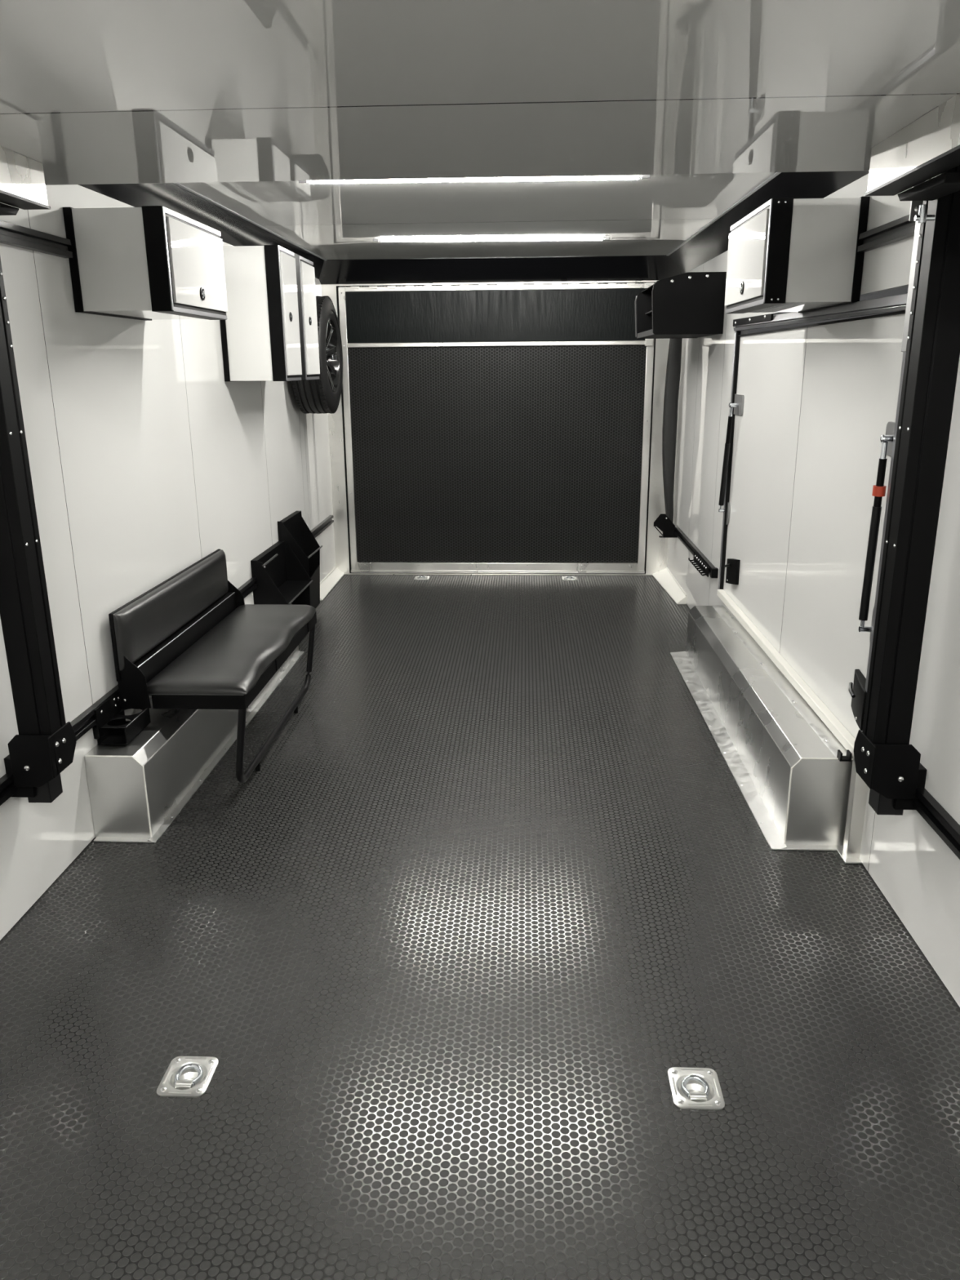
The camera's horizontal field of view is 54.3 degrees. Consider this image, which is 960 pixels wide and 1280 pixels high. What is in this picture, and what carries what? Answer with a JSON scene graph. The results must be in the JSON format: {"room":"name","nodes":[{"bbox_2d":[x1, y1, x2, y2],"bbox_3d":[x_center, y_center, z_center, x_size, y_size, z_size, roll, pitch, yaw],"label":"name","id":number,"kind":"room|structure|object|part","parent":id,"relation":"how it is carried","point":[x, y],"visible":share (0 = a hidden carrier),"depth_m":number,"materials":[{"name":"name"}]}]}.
{"room":"cargo space","nodes":[
{"label":"cargo space","id":0,"kind":"room"},
{"bbox_2d":[0,184,335,940],"bbox_3d":[-1.302,-0.335,2.511,0.040,2.196,8.680,0,16,3],"label":"wall","id":1,"kind":"structure","parent":0,"point":[145,464],"depth_m":3.16,"materials":[{"name":"white plastic"}]},
{"bbox_2d":[0,220,72,257],"bbox_3d":[-1.312,-0.808,1.546,0.026,0.052,2.695,0,16,3],"label":"wall rail","id":2,"kind":"object","parent":1,"relation":"attached to","point":[11,234],"visible":1,"depth_m":2.63,"materials":[{"name":"black metal"}]},
{"bbox_2d":[0,257,76,803],"bbox_3d":[-1.209,-0.307,2.373,0.157,1.575,0.140,0,16,3],"label":"lift post","id":3,"kind":"object","parent":1,"relation":"attached to","point":[44,746],"visible":0.98,"depth_m":2.41,"materials":[{"name":"black metal"}]},
{"bbox_3d":[-1.194,0.324,2.505,0.124,0.150,0.006,0,16,3],"label":"foot plate","id":4,"kind":"part","parent":3,"relation":"part of","materials":[{"name":"black metal"}]},
{"bbox_2d":[62,205,227,320],"bbox_3d":[-1.087,-1.241,3.131,0.319,0.300,0.562,0,16,3],"label":"upper cabinet","id":5,"kind":"object","parent":1,"relation":"attached to","point":[145,263],"visible":1,"depth_m":2.89,"materials":[{"name":"white metal"}]},
{"bbox_3d":[-1.234,-1.242,3.138,0.025,0.300,0.562,0,16,3],"label":"frame","id":6,"kind":"part","parent":5,"relation":"part of","materials":[{"name":"white metal"}]},
{"bbox_3d":[-0.986,-1.166,2.873,0.062,0.300,0.030,0,16,3],"label":"edge post","id":7,"kind":"part","parent":5,"relation":"part of","materials":[{"name":"black metal"}]},
{"bbox_3d":[-0.973,-1.106,3.165,0.062,0.020,0.498,0,16,3],"label":"edge rail","id":8,"kind":"part","parent":5,"relation":"part of","materials":[{"name":"white metal"}]},
{"bbox_3d":[-0.975,-1.375,3.087,0.062,0.020,0.498,0,16,3],"label":"edge rail","id":9,"kind":"part","parent":5,"relation":"part of","materials":[{"name":"white metal"}]},
{"bbox_3d":[-0.948,-1.240,3.125,0.010,0.260,0.498,0,16,3],"label":"frame","id":10,"kind":"part","parent":5,"relation":"part of","materials":[{"name":"white metal"}]},
{"bbox_3d":[-0.942,-1.240,3.125,0.005,0.297,0.554,0,16,3],"label":"door frame","id":11,"kind":"part","parent":5,"relation":"part of","materials":[{"name":"grey metal"}]},
{"bbox_3d":[-0.939,-1.244,3.136,0.010,0.248,0.527,0,16,3],"label":"door","id":12,"kind":"part","parent":5,"relation":"part of","materials":[{"name":"white metal"}]},
{"bbox_3d":[-0.961,-1.314,3.379,0.062,0.300,0.030,0,16,3],"label":"edge post","id":13,"kind":"part","parent":5,"relation":"part of","materials":[{"name":"white metal"}]},
{"bbox_2d":[0,515,333,805],"bbox_3d":[-1.215,0.039,3.701,0.026,0.099,6.362,0,16,3],"label":"wall rail","id":14,"kind":"object","parent":1,"relation":"attached to","point":[86,721],"visible":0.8,"depth_m":2.98,"materials":[{"name":"black metal"}]},
{"bbox_2d":[78,182,326,279],"bbox_3d":[-1.255,-1.282,2.227,0.110,0.180,8.670,0,16,3],"label":"trim","id":15,"kind":"structure","parent":1,"relation":"attached to","point":[236,231],"depth_m":3.86,"materials":[{"name":"black metal"}]},
{"bbox_2d":[219,244,319,382],"bbox_3d":[-1.022,-1.586,4.619,0.304,0.588,0.724,0,16,3],"label":"upper cabinet","id":16,"kind":"object","parent":1,"relation":"attached to","point":[269,332],"visible":0.98,"depth_m":4.31,"materials":[{"name":"white metal"}]},
{"bbox_3d":[-1.162,-1.587,4.626,0.025,0.588,0.724,0,16,3],"label":"frame","id":17,"kind":"part","parent":16,"relation":"part of","materials":[{"name":"black metal"}]},
{"bbox_3d":[-0.933,-1.488,4.283,0.062,0.588,0.030,0,16,3],"label":"edge post","id":18,"kind":"part","parent":16,"relation":"part of","materials":[{"name":"black"}]},
{"bbox_3d":[-0.895,-1.526,4.411,0.005,0.585,0.295,0,16,3],"label":"door frame","id":19,"kind":"part","parent":16,"relation":"part of","materials":[{"name":"grey metal"}]},
{"bbox_3d":[-0.892,-1.530,4.423,0.010,0.536,0.268,0,16,3],"label":"door","id":20,"kind":"part","parent":16,"relation":"part of","materials":[{"name":"white metal"}]},
{"bbox_3d":[-0.919,-1.858,4.535,0.062,0.020,0.660,0,16,3],"label":"edge rail","id":21,"kind":"part","parent":16,"relation":"part of","materials":[{"name":"black"}]},
{"bbox_3d":[-0.890,-1.585,4.613,0.010,0.548,0.660,0,16,3],"label":"frame","id":22,"kind":"part","parent":16,"relation":"part of","materials":[{"name":"black"}]},
{"bbox_3d":[-0.914,-1.312,4.694,0.062,0.020,0.660,0,16,3],"label":"edge rail","id":23,"kind":"part","parent":16,"relation":"part of","materials":[{"name":"black"}]},
{"bbox_3d":[-0.875,-1.641,4.807,0.005,0.585,0.311,0,16,3],"label":"door frame","id":24,"kind":"part","parent":16,"relation":"part of","materials":[{"name":"grey metal"}]},
{"bbox_3d":[-0.872,-1.645,4.819,0.010,0.536,0.284,0,16,3],"label":"door","id":25,"kind":"part","parent":16,"relation":"part of","materials":[{"name":"white metal"}]},
{"bbox_2d":[250,541,312,604],"bbox_3d":[-1.067,-0.371,5.089,0.186,0.235,0.566,0,16,3],"label":"storage rack","id":26,"kind":"object","parent":1,"relation":"attached to","point":[281,577],"visible":0.93,"depth_m":5.11,"materials":[{"name":"black metal"}]},
{"bbox_3d":[-1.143,-0.375,5.091,0.033,0.228,0.558,0,16,3],"label":"plate","id":27,"kind":"part","parent":26,"relation":"part of","materials":[{"name":"black metal"}]},
{"bbox_3d":[-1.082,-0.294,4.819,0.182,0.230,0.004,0,16,3],"label":"plate","id":28,"kind":"part","parent":26,"relation":"part of","materials":[{"name":"black"}]},
{"bbox_3d":[-1.053,-0.263,5.120,0.153,0.004,0.558,0,16,3],"label":"plate","id":29,"kind":"part","parent":26,"relation":"part of","materials":[{"name":"black"}]},
{"bbox_3d":[-1.055,-0.452,5.357,0.182,0.230,0.004,0,16,3],"label":"plate","id":30,"kind":"part","parent":26,"relation":"part of","materials":[{"name":"black metal"}]},
{"bbox_2d":[277,511,322,608],"bbox_3d":[-1.050,-0.453,5.607,0.168,0.592,0.472,0,16,3],"label":"storage rack","id":31,"kind":"object","parent":1,"relation":"attached to","point":[293,529],"visible":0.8,"depth_m":5.60,"materials":[{"name":"black metal"}]},
{"bbox_3d":[-1.118,-0.471,5.596,0.033,0.535,0.446,0,16,3],"label":"plate","id":32,"kind":"part","parent":31,"relation":"part of","materials":[{"name":"black metal"}]},
{"bbox_3d":[-1.064,-0.411,5.376,0.163,0.542,0.004,0,16,3],"label":"plate","id":33,"kind":"part","parent":31,"relation":"part of","materials":[{"name":"black metal"}]},
{"bbox_3d":[-1.057,-0.510,5.816,0.134,0.585,0.004,0,16,3],"label":"plate","id":34,"kind":"part","parent":31,"relation":"part of","materials":[{"name":"black metal"}]},
{"bbox_3d":[-0.993,-0.286,5.644,0.017,0.250,0.449,-1,16,-3],"label":"plate","id":35,"kind":"part","parent":31,"relation":"part of","materials":[{"name":"black"}]},
{"bbox_2d":[291,295,342,413],"bbox_3d":[-1.002,-1.729,5.697,0.241,0.684,0.684,0,16,3],"label":"spare tire","id":36,"kind":"object","parent":1,"relation":"hanging from","point":[322,395],"visible":0.69,"depth_m":5.59,"materials":[{"name":"black rubber"}]},
{"bbox_3d":[-1.003,-1.729,5.697,0.239,0.024,0.024,0,16,3],"label":"mount post","id":37,"kind":"part","parent":36,"relation":"part of","materials":[{"name":"black"}]},
{"bbox_2d":[320,565,344,600],"bbox_3d":[-1.056,-0.406,6.566,0.072,0.063,0.820,0,16,3],"label":"trim","id":38,"kind":"structure","parent":1,"relation":"attached to","point":[326,584],"depth_m":6.58,"materials":[{"name":"white"}]},
{"bbox_2d":[179,172,775,259],"bbox_3d":[-0.093,-1.304,2.022,2.270,0.060,8.400,0,16,3],"label":"ceiling","id":39,"kind":"structure","parent":0,"point":[654,215],"depth_m":4.26,"materials":[{"name":"white plastic"}]},
{"bbox_2d":[298,174,649,183],"bbox_3d":[-0.024,-1.694,3.443,1.291,0.014,0.026,0,16,1],"label":"recessed light","id":40,"kind":"object","parent":39,"relation":"in","point":[621,176],"visible":0.73,"depth_m":3.44,"materials":[{"name":"white plastic"}]},
{"bbox_2d":[373,236,609,241],"bbox_3d":[0.063,-2.189,5.120,1.293,0.014,0.026,-1,16,0],"label":"recessed light","id":41,"kind":"object","parent":39,"relation":"in","point":[485,239],"visible":1,"depth_m":5.11,"materials":[{"name":"white plastic"}]},
{"bbox_2d":[380,238,602,241],"bbox_3d":[0.063,-2.187,5.120,1.213,0.010,0.018,-1,16,0],"label":"diffuser","id":42,"kind":"object","parent":41,"relation":"attached to","point":[381,239],"depth_m":5.11,"materials":[{"name":"white plastic"}]},
{"bbox_2d":[0,574,959,1279],"bbox_3d":[-0.055,0.730,2.761,2.500,0.001,8.680,0,16,3],"label":"floor","id":43,"kind":"structure","parent":0,"point":[445,960],"depth_m":2.25,"materials":[{"name":"rubber"}]},
{"bbox_2d":[156,1056,218,1097],"bbox_3d":[-0.633,0.954,2.033,0.105,0.034,0.118,0,16,3],"label":"ring","id":44,"kind":"object","parent":43,"relation":"in","point":[188,1073],"visible":1,"depth_m":2.04,"materials":[{"name":"silver metal"}]},
{"bbox_2d":[84,603,304,843],"bbox_3d":[-1.107,0.220,4.011,0.213,0.294,2.116,0,16,3],"label":"box","id":45,"kind":"object","parent":43,"relation":"on","point":[137,788],"visible":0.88,"depth_m":3.15,"materials":[{"name":"silver metal"}]},
{"bbox_2d":[92,691,151,746],"bbox_3d":[-1.201,0.255,3.128,0.108,0.127,0.223,0,16,3],"label":"cup holder","id":46,"kind":"object","parent":45,"relation":"on","point":[112,727],"visible":0.97,"depth_m":3.11,"materials":[{"name":"black metal"}]},
{"bbox_3d":[-1.245,0.275,3.147,0.018,0.039,0.203,0,16,3],"label":"mount plate","id":47,"kind":"part","parent":46,"relation":"part of","materials":[{"name":"black metal"}]},
{"bbox_3d":[-1.192,0.258,3.144,0.088,0.004,0.193,0,16,3],"label":"plate","id":48,"kind":"part","parent":46,"relation":"part of","materials":[{"name":"black metal"}]},
{"bbox_3d":[-1.192,0.312,3.155,0.088,0.004,0.203,0,16,3],"label":"plate","id":49,"kind":"part","parent":46,"relation":"part of","materials":[{"name":"black metal"}]},
{"bbox_3d":[-1.150,0.285,3.147,0.004,0.050,0.199,0,16,3],"label":"plate","id":50,"kind":"part","parent":46,"relation":"part of","materials":[{"name":"black metal"}]},
{"bbox_2d":[108,549,316,782],"bbox_3d":[-0.995,0.081,3.764,0.458,0.696,1.199,0,16,3],"label":"seat","id":51,"kind":"object","parent":43,"relation":"on","point":[192,640],"visible":1,"depth_m":3.48,"materials":[{"name":"black leather"}]},
{"bbox_2d":[112,549,228,671],"bbox_3d":[-1.168,-0.151,3.682,0.044,0.196,1.145,0,16,3],"label":"backrest cushion","id":52,"kind":"object","parent":51,"relation":"on","point":[145,627],"depth_m":3.49,"materials":[{"name":"black leather"}]},
{"bbox_2d":[146,604,315,694],"bbox_3d":[-0.953,0.001,3.760,0.375,0.047,1.158,0,16,3],"label":"seat cushion","id":53,"kind":"object","parent":51,"relation":"on","point":[231,652],"depth_m":3.57,"materials":[{"name":"black leather"}]},
{"bbox_3d":[-0.953,0.053,3.775,0.344,0.055,1.150,0,16,3],"label":"seat frame","id":54,"kind":"part","parent":51,"relation":"part of","materials":[{"name":"black leather"}]},
{"bbox_2d":[413,575,429,579],"bbox_3d":[-0.423,-0.443,6.816,0.105,0.034,0.118,0,16,3],"label":"ring","id":55,"kind":"object","parent":43,"relation":"on","point":[420,577],"visible":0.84,"depth_m":6.82,"materials":[{"name":"silver metal"}]},
{"bbox_2d":[561,576,577,580],"bbox_3d":[0.646,-0.436,6.764,0.105,0.034,0.118,0,16,3],"label":"ring","id":56,"kind":"object","parent":43,"relation":"on","point":[564,578],"visible":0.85,"depth_m":6.75,"materials":[{"name":"silver metal"}]},
{"bbox_2d":[667,1066,724,1110],"bbox_3d":[0.457,0.959,1.988,0.105,0.034,0.118,0,16,3],"label":"ring","id":57,"kind":"object","parent":43,"relation":"in","point":[693,1084],"visible":1,"depth_m":1.99,"materials":[{"name":"silver metal"}]},
{"bbox_2d":[670,604,853,850],"bbox_3d":[1.092,0.218,3.926,0.261,0.311,2.121,0,16,3],"label":"box","id":58,"kind":"object","parent":43,"relation":"on","point":[780,755],"visible":0.94,"depth_m":3.33,"materials":[{"name":"silver metal"}]},
{"bbox_2d":[320,280,670,573],"bbox_3d":[0.144,-1.564,6.691,2.520,2.200,0.180,0,16,3],"label":"wall","id":59,"kind":"structure","parent":0,"point":[656,547],"depth_m":6.70,"materials":[{"name":"white paint"}]},
{"bbox_2d":[336,285,352,573],"bbox_3d":[-0.970,-1.464,6.714,0.010,2.012,0.055,0,16,3],"label":"trim","id":60,"kind":"structure","parent":59,"relation":"attached to","point":[337,297],"depth_m":6.74,"materials":[{"name":"silver metal"}]},
{"bbox_2d":[336,282,655,287],"bbox_3d":[0.109,-2.424,6.381,2.186,0.016,0.055,0,16,3],"label":"trim","id":61,"kind":"structure","parent":59,"relation":"attached to","point":[590,282],"depth_m":6.36,"materials":[{"name":"white"}]},
{"bbox_2d":[337,282,654,573],"bbox_3d":[0.118,-1.462,6.663,2.168,2.000,0.082,0,16,3],"label":"door","id":62,"kind":"structure","parent":59,"relation":"in","point":[493,428],"depth_m":6.64,"materials":[{"name":"black"}]},
{"bbox_3d":[0.110,-2.226,6.441,2.068,0.336,0.022,0,16,3],"label":"panel","id":63,"kind":"part","parent":62,"relation":"part of","materials":[{"name":"black rubber"}]},
{"bbox_2d":[344,573,652,575],"bbox_3d":[0.125,-0.484,6.903,2.275,0.007,0.030,0,16,3],"label":"trim","id":64,"kind":"structure","parent":59,"relation":"attached to","point":[481,574],"depth_m":6.89,"materials":[{"name":"silver metal"}]},
{"bbox_2d":[319,255,682,284],"bbox_3d":[0.125,-2.469,6.185,2.460,0.178,0.275,0,16,3],"label":"trim","id":65,"kind":"structure","parent":59,"relation":"attached to","point":[611,268],"depth_m":6.19,"materials":[{"name":"black metal"}]},
{"bbox_2d":[644,338,655,573],"bbox_3d":[1.204,-1.451,6.612,0.008,2.012,0.055,0,16,3],"label":"trim","id":66,"kind":"structure","parent":59,"relation":"attached to","point":[655,339],"depth_m":6.62,"materials":[{"name":"silver metal"}]},
{"bbox_2d":[666,173,959,1007],"bbox_3d":[1.175,-0.321,2.394,0.040,2.196,8.680,0,16,3],"label":"wall","id":67,"kind":"structure","parent":0,"point":[917,873],"depth_m":2.57,"materials":[{"name":"white plastic"}]},
{"bbox_2d":[653,513,677,537],"bbox_3d":[1.263,-0.784,6.390,0.164,0.162,0.069,0,16,3],"label":"bracket","id":68,"kind":"object","parent":67,"relation":"attached to","point":[663,522],"visible":0.99,"depth_m":6.36,"materials":[{"name":"black metal"}]},
{"bbox_2d":[652,566,687,604],"bbox_3d":[1.292,-0.383,6.425,0.110,0.063,0.883,0,16,3],"label":"trim","id":69,"kind":"structure","parent":67,"relation":"attached to","point":[664,577],"depth_m":6.38,"materials":[{"name":"white"}]},
{"bbox_2d":[662,337,682,522],"bbox_3d":[1.272,-1.375,6.264,0.093,1.260,0.098,0,16,3],"label":"strip","id":70,"kind":"object","parent":67,"relation":"attached to","point":[671,388],"visible":0.91,"depth_m":6.20,"materials":[{"name":"black fabric"}]},
{"bbox_2d":[635,271,726,338],"bbox_3d":[1.106,-1.871,5.277,0.385,0.308,0.782,0,16,3],"label":"open shelf","id":71,"kind":"object","parent":67,"relation":"attached to","point":[690,304],"visible":0.99,"depth_m":4.92,"materials":[{"name":"black metal"}]},
{"bbox_3d":[1.127,-1.979,5.647,0.379,0.307,0.004,0,16,3],"label":"plate","id":72,"kind":"part","parent":71,"relation":"part of","materials":[{"name":"black metal"}]},
{"bbox_3d":[1.123,-1.729,5.319,0.345,0.006,0.766,0,16,3],"label":"shelf","id":73,"kind":"part","parent":71,"relation":"part of","materials":[{"name":"black metal"}]},
{"bbox_2d":[674,525,715,574],"bbox_3d":[1.300,-0.557,5.718,0.026,0.055,1.400,0,16,3],"label":"wall rail","id":74,"kind":"object","parent":67,"relation":"attached to","point":[678,532],"visible":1,"depth_m":5.75,"materials":[{"name":"black metal"}]},
{"bbox_2d":[688,551,718,577],"bbox_3d":[1.250,-0.428,5.311,0.062,0.070,0.576,0,16,0],"label":"hook rack","id":75,"kind":"object","parent":74,"relation":"attached to","point":[699,562],"visible":1,"depth_m":5.26,"materials":[{"name":"black metal"}]},
{"bbox_2d":[666,170,869,273],"bbox_3d":[1.092,-1.268,2.116,0.150,0.180,8.670,0,16,3],"label":"trim","id":76,"kind":"structure","parent":67,"relation":"attached to","point":[712,242],"depth_m":3.81,"materials":[{"name":"black metal"}]},
{"bbox_2d":[724,195,870,313],"bbox_3d":[1.043,-1.282,3.170,0.306,0.303,0.599,0,16,3],"label":"upper cabinet","id":77,"kind":"object","parent":67,"relation":"attached to","point":[788,254],"visible":0.98,"depth_m":2.90,"materials":[{"name":"white metal"}]},
{"bbox_3d":[0.903,-1.286,3.189,0.010,0.251,0.564,0,16,3],"label":"door","id":78,"kind":"part","parent":77,"relation":"part of","materials":[{"name":"white metal"}]},
{"bbox_3d":[0.905,-1.282,3.177,0.005,0.300,0.591,0,16,3],"label":"door frame","id":79,"kind":"part","parent":77,"relation":"part of","materials":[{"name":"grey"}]},
{"bbox_3d":[0.910,-1.283,3.176,0.010,0.263,0.535,0,16,3],"label":"frame","id":80,"kind":"part","parent":77,"relation":"part of","materials":[{"name":"white metal"}]},
{"bbox_3d":[0.936,-1.419,3.135,0.064,0.020,0.535,0,16,3],"label":"edge rail","id":81,"kind":"part","parent":77,"relation":"part of","materials":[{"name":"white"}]},
{"bbox_3d":[0.938,-1.147,3.215,0.064,0.020,0.535,0,16,3],"label":"edge rail","id":82,"kind":"part","parent":77,"relation":"part of","materials":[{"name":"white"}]},
{"bbox_3d":[0.924,-1.204,2.904,0.064,0.303,0.030,0,16,3],"label":"edge post","id":83,"kind":"part","parent":77,"relation":"part of","materials":[{"name":"black metal"}]},
{"bbox_3d":[1.183,-1.281,3.163,0.025,0.303,0.599,0,16,3],"label":"frame","id":84,"kind":"part","parent":77,"relation":"part of","materials":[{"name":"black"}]},
{"bbox_2d":[716,293,907,863],"bbox_3d":[1.198,-0.437,3.718,0.100,1.683,2.257,0,16,3],"label":"door","id":85,"kind":"structure","parent":67,"relation":"in","point":[820,400],"depth_m":3.35,"materials":[{"name":"white"}]},
{"bbox_2d":[718,394,744,524],"bbox_3d":[1.242,-0.888,4.665,0.050,0.650,0.240,0,16,3],"label":"gas strut","id":86,"kind":"object","parent":85,"relation":"attached to","point":[738,406],"visible":0.94,"depth_m":4.65,"materials":[{"name":"black metal"}]},
{"bbox_3d":[1.268,-0.651,4.806,0.008,0.115,0.100,0,16,3],"label":"plate","id":87,"kind":"part","parent":86,"relation":"part of","materials":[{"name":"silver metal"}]},
{"bbox_3d":[1.229,-1.036,4.621,0.021,0.136,0.046,0,16,3],"label":"rod","id":88,"kind":"part","parent":86,"relation":"part of","materials":[{"name":"black"}]},
{"bbox_3d":[1.228,-1.116,4.580,0.016,0.047,0.024,0,16,3],"label":"rod","id":89,"kind":"part","parent":86,"relation":"part of","materials":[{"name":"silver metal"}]},
{"bbox_3d":[1.260,-1.151,4.577,0.008,0.097,0.220,0,16,3],"label":"plate","id":90,"kind":"part","parent":86,"relation":"part of","materials":[{"name":"silver metal"}]},
{"bbox_3d":[1.218,-1.437,4.204,0.009,0.036,0.740,0,16,3],"label":"plate","id":91,"kind":"part","parent":85,"relation":"part of","materials":[{"name":"black metal"}]},
{"bbox_3d":[1.209,0.049,3.887,0.032,0.033,2.140,0,16,3],"label":"sill","id":92,"kind":"part","parent":85,"relation":"part of","materials":[{"name":"white metal"}]},
{"bbox_3d":[1.207,-0.580,3.700,0.026,1.350,2.198,0,16,3],"label":"frame","id":93,"kind":"part","parent":85,"relation":"part of","materials":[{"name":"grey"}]},
{"bbox_3d":[1.131,0.152,2.852,0.016,0.031,0.065,3,17,12],"label":"latch lever","id":94,"kind":"part","parent":85,"relation":"part of","materials":[{"name":"black"}]},
{"bbox_2d":[858,421,895,640],"bbox_3d":[1.144,-0.289,2.704,0.054,0.660,0.145,0,16,3],"label":"gas strut","id":95,"kind":"object","parent":85,"relation":"attached to","point":[879,489],"visible":0.59,"depth_m":2.68,"materials":[{"name":"black metal"}]},
{"bbox_3d":[1.168,-0.036,2.755,0.008,0.145,0.077,0,16,3],"label":"plate","id":96,"kind":"part","parent":95,"relation":"part of","materials":[{"name":"silver metal"}]},
{"bbox_3d":[1.133,-0.445,2.651,0.021,0.136,0.026,0,16,3],"label":"rod","id":97,"kind":"part","parent":95,"relation":"part of","materials":[{"name":"black metal"}]},
{"bbox_3d":[1.132,-0.530,2.623,0.016,0.045,0.017,-3,16,-7],"label":"rod","id":98,"kind":"part","parent":95,"relation":"part of","materials":[{"name":"silver metal"}]},
{"bbox_3d":[1.165,-0.561,2.624,0.008,0.093,0.145,0,16,3],"label":"plate","id":99,"kind":"part","parent":95,"relation":"part of","materials":[{"name":"silver metal"}]},
{"bbox_2d":[857,214,915,252],"bbox_3d":[1.102,-0.816,1.502,0.026,0.052,2.840,0,16,3],"label":"wall rail","id":100,"kind":"object","parent":67,"relation":"attached to","point":[900,228],"visible":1,"depth_m":2.65,"materials":[{"name":"black metal"}]},
{"bbox_2d":[853,164,959,815],"bbox_3d":[1.070,-0.310,2.277,0.157,1.600,0.170,0,16,3],"label":"lift post","id":101,"kind":"object","parent":67,"relation":"attached to","point":[885,759],"visible":0.84,"depth_m":2.23,"materials":[{"name":"black metal"}]},
{"bbox_2d":[0,0,959,223],"bbox_3d":[-0.099,-0.860,1.534,2.130,0.210,1.715,0,16,3],"label":"bed","id":102,"kind":"object","parent":101,"relation":"attached to","point":[92,91],"visible":1,"depth_m":1.59,"materials":[{"name":"silver metal"}]},
{"bbox_3d":[-1.103,-0.951,2.044,0.073,0.020,0.249,0,16,3],"label":"lift arm","id":103,"kind":"part","parent":102,"relation":"part of","materials":[{"name":"black metal"}]},
{"bbox_3d":[-1.062,-0.849,1.478,0.060,0.089,1.410,0,16,3],"label":"rail","id":104,"kind":"part","parent":102,"relation":"part of","materials":[{"name":"silver metal"}]},
{"bbox_3d":[0.855,-0.838,1.387,0.060,0.089,1.410,0,16,3],"label":"rail","id":105,"kind":"part","parent":102,"relation":"part of","materials":[{"name":"silver metal"}]},
{"bbox_3d":[0.951,-0.939,1.947,0.073,0.020,0.249,0,16,3],"label":"lift arm","id":106,"kind":"part","parent":102,"relation":"part of","materials":[{"name":"black metal"}]},
{"bbox_3d":[1.059,0.337,2.398,0.124,0.150,0.006,0,16,3],"label":"foot plate","id":107,"kind":"part","parent":101,"relation":"part of","materials":[{"name":"black metal"}]},
{"bbox_3d":[1.012,-1.036,2.153,0.034,0.135,0.005,0,16,3],"label":"plate","id":108,"kind":"part","parent":101,"relation":"part of","materials":[{"name":"silver metal"}]},
{"bbox_2d":[912,787,959,859],"bbox_3d":[1.095,0.674,1.522,0.026,0.052,2.045,0,16,3],"label":"wall rail","id":109,"kind":"object","parent":67,"relation":"attached to","point":[942,823],"visible":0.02,"depth_m":2.30,"materials":[{"name":"black metal"}]}
]}

